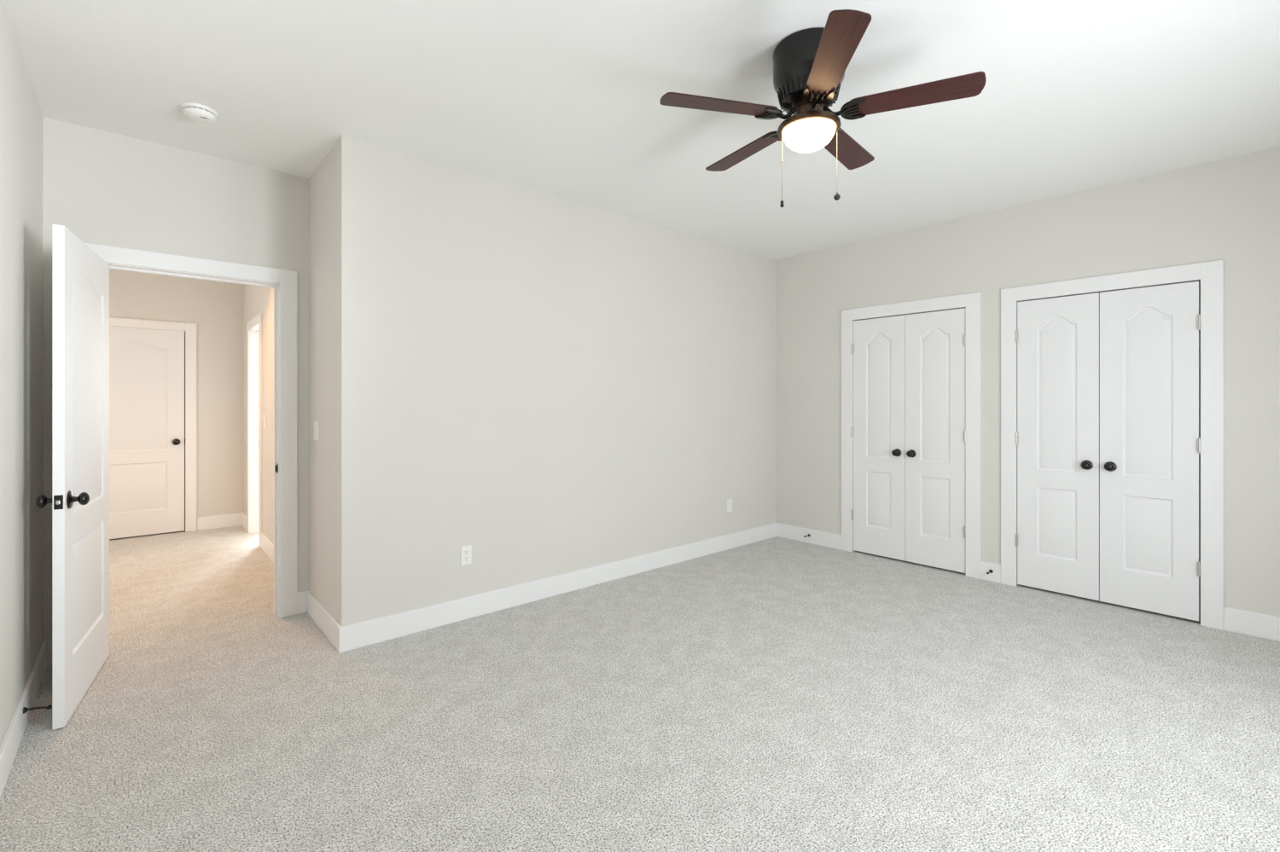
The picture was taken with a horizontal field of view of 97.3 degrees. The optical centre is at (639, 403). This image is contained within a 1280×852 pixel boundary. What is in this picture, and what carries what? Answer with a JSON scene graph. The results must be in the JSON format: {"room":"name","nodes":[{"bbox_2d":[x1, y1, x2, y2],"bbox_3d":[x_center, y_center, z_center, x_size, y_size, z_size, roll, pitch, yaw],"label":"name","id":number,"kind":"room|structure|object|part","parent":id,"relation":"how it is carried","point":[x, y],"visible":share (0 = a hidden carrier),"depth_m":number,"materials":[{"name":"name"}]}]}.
{"room":"empty bedroom","nodes":[
{"label":"empty bedroom","id":0,"kind":"room"},
{"bbox_2d":[0,0,42,745],"bbox_3d":[-1.440,-0.053,0.990,0.115,2.740,4.726,0,0,-42],"label":"wall","id":1,"kind":"structure","parent":0,"point":[20,114],"depth_m":2.22,"materials":[{"name":"paint"}]},
{"bbox_2d":[0,641,46,799],"bbox_3d":[-1.391,1.250,1.033,0.015,0.134,4.726,0,0,-42],"label":"baseboard","id":2,"kind":"structure","parent":1,"relation":"attached to","point":[9,746],"depth_m":2.19,"materials":[{"name":"paint"}]},
{"bbox_2d":[23,704,52,714],"bbox_3d":[-2.415,1.222,2.259,0.079,0.032,0.025,0,0,-42],"label":"door stop","id":3,"kind":"object","parent":1,"relation":"attached to","point":[25,709],"visible":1,"depth_m":2.25,"materials":[{"name":"black metal"}]},
{"bbox_2d":[42,116,308,668],"bbox_3d":[-2.783,-0.053,3.033,1.965,2.740,0.115,0,0,-42],"label":"wall","id":4,"kind":"structure","parent":0,"point":[107,189],"depth_m":3.10,"materials":[{"name":"paint"}]},
{"bbox_2d":[34,224,109,730],"bbox_3d":[-2.561,0.296,2.597,0.159,2.030,0.810,0,0,-34],"label":"door","id":5,"kind":"structure","parent":4,"relation":"in","point":[79,501],"depth_m":2.43,"materials":[{"name":"paint"}]},
{"bbox_3d":[-2.417,0.399,2.294,0.062,0.075,0.075,0,0,-34],"label":"knob","id":6,"kind":"part","parent":5,"relation":"part of","materials":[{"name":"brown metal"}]},
{"bbox_3d":[-2.342,0.399,2.269,0.026,0.057,0.002,0,0,-34],"label":"latch plate","id":7,"kind":"part","parent":5,"relation":"part of","materials":[{"name":"black metal"}]},
{"bbox_3d":[-2.337,0.399,2.348,0.062,0.075,0.075,0,0,-34],"label":"knob","id":8,"kind":"part","parent":5,"relation":"part of","materials":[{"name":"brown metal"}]},
{"bbox_2d":[84,243,297,618],"bbox_3d":[-2.551,0.247,3.228,0.997,2.139,0.134,0,0,-42],"label":"door frame","id":9,"kind":"structure","parent":4,"relation":"attached to","point":[284,282],"depth_m":3.46,"materials":[{"name":"paint"}]},
{"bbox_3d":[-2.238,0.402,3.466,0.016,0.060,0.032,0,0,-42],"label":"strike plate","id":10,"kind":"part","parent":9,"relation":"part of","materials":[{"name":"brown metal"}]},
{"bbox_2d":[297,591,306,614],"bbox_3d":[-2.121,1.250,3.533,0.051,0.134,0.015,0,0,-42],"label":"baseboard","id":11,"kind":"structure","parent":4,"relation":"attached to","point":[301,596],"depth_m":3.53,"materials":[{"name":"paint"}]},
{"bbox_2d":[109,269,243,530],"bbox_3d":[-4.950,-0.053,5.581,1.900,2.740,0.115,0,0,-42],"label":"wall","id":12,"kind":"structure","parent":0,"point":[216,308],"depth_m":5.90,"materials":[{"name":"paint"}]},
{"bbox_2d":[109,326,185,539],"bbox_3d":[-4.928,0.284,5.513,0.742,2.038,0.095,0,0,-42],"label":"door","id":13,"kind":"structure","parent":12,"relation":"in","point":[147,440],"depth_m":5.57,"materials":[{"name":"paint"}]},
{"bbox_3d":[-4.691,0.392,5.699,0.066,0.066,0.060,0,0,-42],"label":"knob","id":14,"kind":"part","parent":13,"relation":"part of","materials":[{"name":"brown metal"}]},
{"bbox_2d":[109,317,196,532],"bbox_3d":[-4.929,0.247,5.511,0.928,2.140,0.018,0,0,-42],"label":"door frame","id":15,"kind":"structure","parent":12,"relation":"attached to","point":[189,328],"depth_m":5.78,"materials":[{"name":"paint"}]},
{"bbox_2d":[197,512,273,563],"bbox_3d":[-3.885,1.250,4.291,1.785,0.134,3.229,0,0,-42],"label":"baseboard","id":16,"kind":"structure","parent":12,"relation":"attached to","point":[234,520],"depth_m":5.89,"materials":[{"name":"paint"}]},
{"bbox_2d":[243,285,273,545],"bbox_3d":[-3.532,-0.053,5.325,0.115,2.740,4.309,0,0,-42],"label":"wall","id":17,"kind":"structure","parent":0,"point":[257,300],"depth_m":5.01,"materials":[{"name":"paint"}]},
{"bbox_2d":[246,313,262,547],"bbox_3d":[-3.693,0.247,5.495,0.134,2.140,0.852,0,0,-42],"label":"door frame","id":18,"kind":"structure","parent":17,"relation":"attached to","point":[254,328],"depth_m":5.71,"materials":[{"name":"paint"}]},
{"bbox_2d":[308,134,776,627],"bbox_3d":[-0.329,-0.053,4.613,4.035,2.740,0.776,0,0,-42],"label":"wall","id":19,"kind":"structure","parent":0,"point":[542,384],"depth_m":3.63,"materials":[{"name":"paint"}]},
{"bbox_2d":[314,420,319,441],"bbox_3d":[-1.952,0.165,3.397,0.008,0.115,0.116,0,0,-42],"label":"light switch","id":20,"kind":"object","parent":19,"relation":"attached to","point":[316,423],"visible":1,"depth_m":3.38,"materials":[{"name":"white plastic"}]},
{"bbox_2d":[306,590,341,651],"bbox_3d":[-1.844,1.250,3.270,0.015,0.134,0.776,0,0,-42],"label":"baseboard","id":21,"kind":"structure","parent":19,"relation":"attached to","point":[322,619],"depth_m":3.23,"materials":[{"name":"paint"}]},
{"bbox_2d":[460,545,471,565],"bbox_3d":[-1.060,0.930,3.440,0.070,0.115,0.009,0,0,-42],"label":"wall outlet","id":22,"kind":"object","parent":19,"relation":"attached to","point":[466,551],"visible":1,"depth_m":3.44,"materials":[{"name":"white plastic"}]},
{"bbox_2d":[464,556,469,561],"bbox_3d":[-1.058,0.949,3.438,0.033,0.033,0.003,0,0,-42],"label":"socket","id":23,"kind":"object","parent":22,"relation":"attached to","point":[466,558],"depth_m":3.44,"materials":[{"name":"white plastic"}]},
{"bbox_2d":[464,549,469,555],"bbox_3d":[-1.058,0.910,3.438,0.033,0.033,0.003,0,0,-42],"label":"socket","id":24,"kind":"object","parent":22,"relation":"attached to","point":[466,551],"depth_m":3.44,"materials":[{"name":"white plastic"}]},
{"bbox_2d":[338,523,777,653],"bbox_3d":[-0.115,1.250,4.274,3.935,0.134,0.015,0,0,-42],"label":"baseboard","id":25,"kind":"structure","parent":19,"relation":"attached to","point":[380,630],"depth_m":3.70,"materials":[{"name":"paint"}]},
{"bbox_2d":[727,499,732,512],"bbox_3d":[0.812,0.927,5.099,0.070,0.115,0.009,0,0,-42],"label":"wall outlet","id":26,"kind":"object","parent":19,"relation":"attached to","point":[730,501],"visible":1,"depth_m":5.09,"materials":[{"name":"white plastic"}]},
{"bbox_2d":[0,525,1279,851],"bbox_3d":[-0.882,1.377,4.420,6.850,0.120,9.620,0,0,-42],"label":"floor","id":27,"kind":"structure","parent":0,"point":[776,694],"depth_m":2.32,"materials":[{"name":"carpet"}]},
{"bbox_2d":[3,0,1279,260],"bbox_3d":[-0.882,-1.483,4.420,6.850,0.120,9.620,0,0,-42],"label":"ceiling","id":28,"kind":"structure","parent":0,"point":[558,98],"depth_m":2.58,"materials":[{"name":"paint"}]},
{"bbox_2d":[180,102,218,124],"bbox_3d":[-2.136,-1.399,2.733,0.142,0.046,0.142,0,0,-42],"label":"smoke detector","id":29,"kind":"object","parent":28,"relation":"attached to","point":[194,112],"visible":1,"depth_m":2.70,"materials":[{"name":"white plastic"}]},
{"bbox_2d":[660,9,986,207],"bbox_3d":[0.686,-1.107,2.299,1.165,0.632,1.173,0,0,-42],"label":"ceiling fan","id":30,"kind":"object","parent":28,"relation":"hanging from","point":[810,65],"visible":1,"depth_m":2.16,"materials":[{"name":"brown wood"}]},
{"bbox_3d":[0.306,-1.154,2.181,0.464,0.006,0.125,0,9,-13],"label":"blade","id":31,"kind":"part","parent":30,"relation":"part of","materials":[{"name":"brown wood"}]},
{"bbox_3d":[0.482,-1.154,2.594,0.125,0.006,0.464,-11,6,-31],"label":"blade","id":32,"kind":"part","parent":30,"relation":"part of","materials":[{"name":"brown wood"}]},
{"bbox_3d":[0.579,-0.958,2.266,0.020,0.306,0.007,0,0,4],"label":"pull chain","id":33,"kind":"part","parent":30,"relation":"part of","materials":[{"name":"metal"}]},
{"bbox_3d":[0.678,-1.061,2.267,0.207,0.080,0.207,0,0,-42],"label":"lamp shade","id":34,"kind":"part","parent":30,"relation":"part of","materials":[{"name":"white glass"}]},
{"bbox_3d":[0.785,-0.976,2.267,0.020,0.270,0.004,0,0,0],"label":"pull chain","id":35,"kind":"part","parent":30,"relation":"part of","materials":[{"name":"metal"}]},
{"bbox_3d":[0.645,-1.154,1.886,0.125,0.006,0.464,9,1,5],"label":"blade","id":36,"kind":"part","parent":30,"relation":"part of","materials":[{"name":"brown wood"}]},
{"bbox_3d":[0.929,-1.154,2.555,0.125,0.006,0.464,-12,-8,40],"label":"blade","id":37,"kind":"part","parent":30,"relation":"part of","materials":[{"name":"brown wood"}]},
{"bbox_3d":[1.030,-1.154,2.117,0.464,0.006,0.125,0,-9,23],"label":"blade","id":38,"kind":"part","parent":30,"relation":"part of","materials":[{"name":"brown wood"}]},
{"bbox_2d":[776,146,1279,617],"bbox_3d":[2.705,-0.053,4.144,0.115,2.740,3.950,0,0,-42],"label":"wall","id":39,"kind":"structure","parent":0,"point":[1227,210],"depth_m":3.85,"materials":[{"name":"paint"}]},
{"bbox_2d":[851,314,905,561],"bbox_3d":[2.019,0.286,4.806,0.097,2.026,0.464,0,0,-42],"label":"door","id":40,"kind":"structure","parent":39,"relation":"in","point":[878,347],"depth_m":4.80,"materials":[{"name":"paint"}]},
{"bbox_3d":[2.119,0.411,4.667,0.062,0.064,0.064,0,0,-42],"label":"knob","id":41,"kind":"part","parent":40,"relation":"part of","materials":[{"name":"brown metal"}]},
{"bbox_2d":[841,292,980,579],"bbox_3d":[2.179,0.242,4.638,0.018,2.150,1.118,0,0,-42],"label":"door frame","id":42,"kind":"structure","parent":39,"relation":"attached to","point":[971,302],"depth_m":4.28,"materials":[{"name":"paint"}]},
{"bbox_2d":[905,308,965,573],"bbox_3d":[2.329,0.286,4.457,0.097,2.026,0.464,0,0,-42],"label":"door","id":43,"kind":"structure","parent":39,"relation":"in","point":[935,342],"depth_m":4.46,"materials":[{"name":"paint"}]},
{"bbox_3d":[2.197,0.411,4.578,0.062,0.064,0.064,0,0,-42],"label":"knob","id":44,"kind":"part","parent":43,"relation":"part of","materials":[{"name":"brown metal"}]},
{"bbox_2d":[776,523,1279,641],"bbox_3d":[2.662,1.250,4.096,0.015,0.134,3.935,0,0,-42],"label":"baseboard","id":45,"kind":"structure","parent":39,"relation":"attached to","point":[1251,624],"depth_m":3.26,"materials":[{"name":"paint"}]},
{"bbox_2d":[1015,292,1099,600],"bbox_3d":[2.849,0.286,3.870,0.097,2.026,0.472,0,0,-42],"label":"door","id":46,"kind":"structure","parent":39,"relation":"in","point":[1057,436],"depth_m":3.86,"materials":[{"name":"paint"}]},
{"bbox_3d":[2.951,0.411,3.728,0.062,0.064,0.064,0,0,-42],"label":"knob","id":47,"kind":"part","parent":46,"relation":"part of","materials":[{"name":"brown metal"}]},
{"bbox_2d":[1000,260,1223,630],"bbox_3d":[3.015,0.242,3.694,0.018,2.150,1.130,0,0,-42],"label":"door frame","id":48,"kind":"structure","parent":39,"relation":"attached to","point":[1210,274],"depth_m":3.33,"materials":[{"name":"paint"}]},
{"bbox_2d":[1099,281,1200,622],"bbox_3d":[3.167,0.286,3.511,0.097,2.026,0.476,0,0,-42],"label":"door","id":49,"kind":"structure","parent":39,"relation":"in","point":[1150,440],"depth_m":3.51,"materials":[{"name":"paint"}]},
{"bbox_3d":[3.031,0.411,3.637,0.062,0.064,0.064,0,0,-42],"label":"knob","id":50,"kind":"part","parent":49,"relation":"part of","materials":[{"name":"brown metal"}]}
]}

